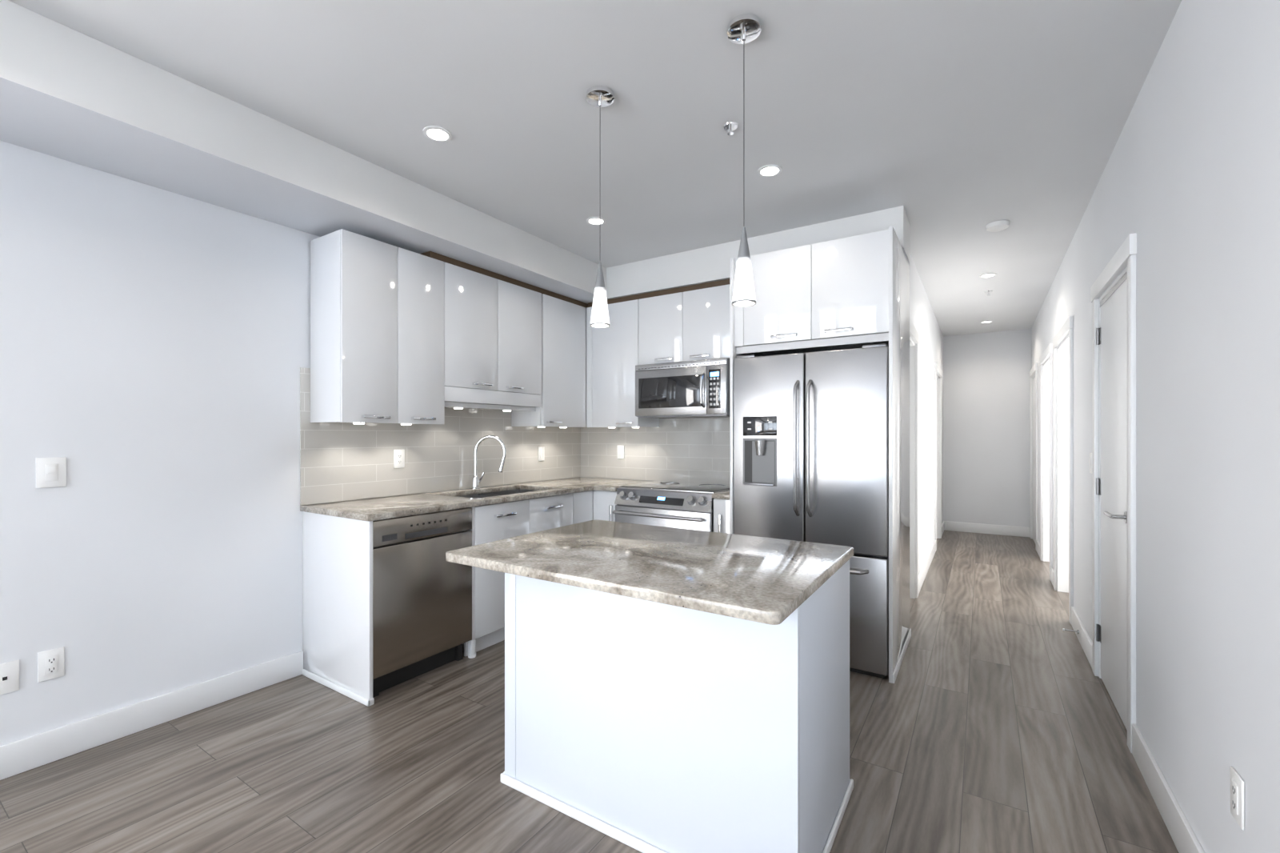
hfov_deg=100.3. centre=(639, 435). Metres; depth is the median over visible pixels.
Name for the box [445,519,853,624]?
island countertop
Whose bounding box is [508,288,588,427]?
upper cabinet
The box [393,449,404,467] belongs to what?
outlet
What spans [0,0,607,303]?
ceiling soffit
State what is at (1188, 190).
wall
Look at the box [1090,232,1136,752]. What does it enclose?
door
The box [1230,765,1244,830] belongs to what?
outlet
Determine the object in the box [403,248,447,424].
upper cabinet
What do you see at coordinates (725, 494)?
countertop
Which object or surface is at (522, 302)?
upper cabinet
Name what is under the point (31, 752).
baseboard
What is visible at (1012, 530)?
baseboard
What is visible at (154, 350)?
wall
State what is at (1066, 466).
door frame
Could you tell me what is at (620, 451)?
light switch
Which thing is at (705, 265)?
ceiling soffit
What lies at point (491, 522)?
base cabinet
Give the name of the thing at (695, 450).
backsplash
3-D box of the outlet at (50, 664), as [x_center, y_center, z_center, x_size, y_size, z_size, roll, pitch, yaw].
[-2.331,0.905,2.117,0.008,0.116,0.072,0,0,33]
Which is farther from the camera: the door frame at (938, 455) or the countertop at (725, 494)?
the door frame at (938, 455)
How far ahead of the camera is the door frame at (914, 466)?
4.24 m
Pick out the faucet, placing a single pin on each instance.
(476, 481)
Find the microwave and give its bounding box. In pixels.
[635,357,729,418]
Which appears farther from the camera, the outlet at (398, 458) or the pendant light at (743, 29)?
the outlet at (398, 458)
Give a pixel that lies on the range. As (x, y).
(683, 505)
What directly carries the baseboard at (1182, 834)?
attached to the wall at (1188, 190)
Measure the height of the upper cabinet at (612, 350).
1.036 m
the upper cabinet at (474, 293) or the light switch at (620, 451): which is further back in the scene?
the light switch at (620, 451)
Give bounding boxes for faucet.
[471,435,506,488]
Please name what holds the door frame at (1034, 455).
attached to the wall at (1188, 190)
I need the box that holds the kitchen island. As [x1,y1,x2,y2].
[500,560,853,852]
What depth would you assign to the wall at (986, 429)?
7.04 m
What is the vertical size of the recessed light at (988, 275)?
0.006 m
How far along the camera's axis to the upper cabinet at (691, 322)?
3.86 m
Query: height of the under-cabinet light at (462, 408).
0.120 m
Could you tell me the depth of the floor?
2.09 m
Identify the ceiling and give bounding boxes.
[8,0,1181,335]
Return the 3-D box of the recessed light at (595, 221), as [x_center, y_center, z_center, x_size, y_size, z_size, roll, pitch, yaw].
[-0.278,-1.357,3.382,0.124,0.006,0.124,0,0,33]
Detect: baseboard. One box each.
[0,650,303,779]
[918,520,944,593]
[944,520,1029,536]
[1029,527,1204,852]
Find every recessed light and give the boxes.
[423,125,451,142]
[586,216,605,225]
[757,164,782,176]
[979,272,996,277]
[980,320,992,323]
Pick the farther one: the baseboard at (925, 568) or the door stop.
the baseboard at (925, 568)
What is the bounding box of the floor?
[0,530,1178,852]
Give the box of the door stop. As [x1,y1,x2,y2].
[1062,628,1079,633]
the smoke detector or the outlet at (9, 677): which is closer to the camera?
the outlet at (9, 677)
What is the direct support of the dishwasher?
on the floor
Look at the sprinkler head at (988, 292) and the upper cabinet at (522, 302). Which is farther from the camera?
the sprinkler head at (988, 292)
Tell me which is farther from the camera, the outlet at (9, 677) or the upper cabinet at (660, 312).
the upper cabinet at (660, 312)
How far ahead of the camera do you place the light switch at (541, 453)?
4.45 m
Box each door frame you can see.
[909,319,919,598]
[934,362,942,550]
[1029,362,1037,549]
[1039,343,1052,581]
[1052,316,1073,623]
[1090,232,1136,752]
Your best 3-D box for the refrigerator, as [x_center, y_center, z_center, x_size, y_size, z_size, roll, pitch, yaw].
[1.117,0.401,3.323,0.867,1.779,0.818,0,0,33]
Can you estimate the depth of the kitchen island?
1.64 m
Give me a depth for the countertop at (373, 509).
3.18 m
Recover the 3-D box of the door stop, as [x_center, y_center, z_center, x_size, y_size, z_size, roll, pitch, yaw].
[2.715,1.228,3.368,0.080,0.024,0.024,0,0,33]
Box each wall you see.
[0,140,575,745]
[908,253,943,574]
[943,328,1031,530]
[1031,0,1279,852]
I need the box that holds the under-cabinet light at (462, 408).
[352,407,639,427]
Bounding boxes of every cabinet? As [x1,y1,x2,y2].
[310,228,403,423]
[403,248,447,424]
[448,256,502,395]
[464,488,592,658]
[483,275,543,398]
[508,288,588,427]
[586,294,659,427]
[592,489,616,521]
[637,286,682,364]
[682,278,729,361]
[729,225,911,683]
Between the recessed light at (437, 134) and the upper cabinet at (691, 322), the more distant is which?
the upper cabinet at (691, 322)
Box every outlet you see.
[0,660,19,694]
[37,646,64,682]
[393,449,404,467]
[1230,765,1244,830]
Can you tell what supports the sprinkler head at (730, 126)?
attached to the ceiling
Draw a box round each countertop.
[300,476,629,521]
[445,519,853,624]
[594,479,653,491]
[712,489,729,499]
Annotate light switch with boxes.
[36,456,66,487]
[538,446,544,460]
[617,445,623,458]
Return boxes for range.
[612,480,729,531]
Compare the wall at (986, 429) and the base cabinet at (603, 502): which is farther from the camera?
the wall at (986, 429)
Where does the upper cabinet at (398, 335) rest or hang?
attached to the wall at (154, 350)
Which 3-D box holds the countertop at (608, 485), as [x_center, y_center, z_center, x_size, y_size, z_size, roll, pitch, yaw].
[-0.089,0.392,4.225,0.189,0.032,0.657,0,0,33]
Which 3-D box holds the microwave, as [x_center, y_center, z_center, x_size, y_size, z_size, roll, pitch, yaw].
[0.368,-0.342,4.047,0.755,0.400,0.447,0,0,33]
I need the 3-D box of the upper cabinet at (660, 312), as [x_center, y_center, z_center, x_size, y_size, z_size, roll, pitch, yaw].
[0.237,-0.829,4.206,0.391,0.558,0.322,0,0,33]
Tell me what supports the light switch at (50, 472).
attached to the wall at (154, 350)
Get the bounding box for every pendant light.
[585,85,614,327]
[727,13,761,306]
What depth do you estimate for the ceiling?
2.19 m
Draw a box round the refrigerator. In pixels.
[733,343,888,678]
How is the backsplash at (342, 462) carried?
attached to the wall at (154, 350)
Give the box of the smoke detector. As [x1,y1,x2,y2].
[985,220,1009,231]
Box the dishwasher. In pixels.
[372,507,471,697]
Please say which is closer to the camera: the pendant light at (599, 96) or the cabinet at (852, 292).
the pendant light at (599, 96)
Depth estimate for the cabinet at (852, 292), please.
3.04 m
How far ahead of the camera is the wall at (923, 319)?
5.07 m
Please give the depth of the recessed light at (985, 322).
6.38 m
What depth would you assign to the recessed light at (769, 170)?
2.74 m
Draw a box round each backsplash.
[300,367,581,504]
[581,416,729,483]
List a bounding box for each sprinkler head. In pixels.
[723,121,738,135]
[984,290,992,295]
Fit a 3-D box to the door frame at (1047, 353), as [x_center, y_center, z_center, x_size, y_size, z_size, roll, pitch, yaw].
[3.965,0.236,5.120,0.150,2.108,1.024,0,0,33]
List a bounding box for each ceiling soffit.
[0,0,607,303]
[606,205,910,299]

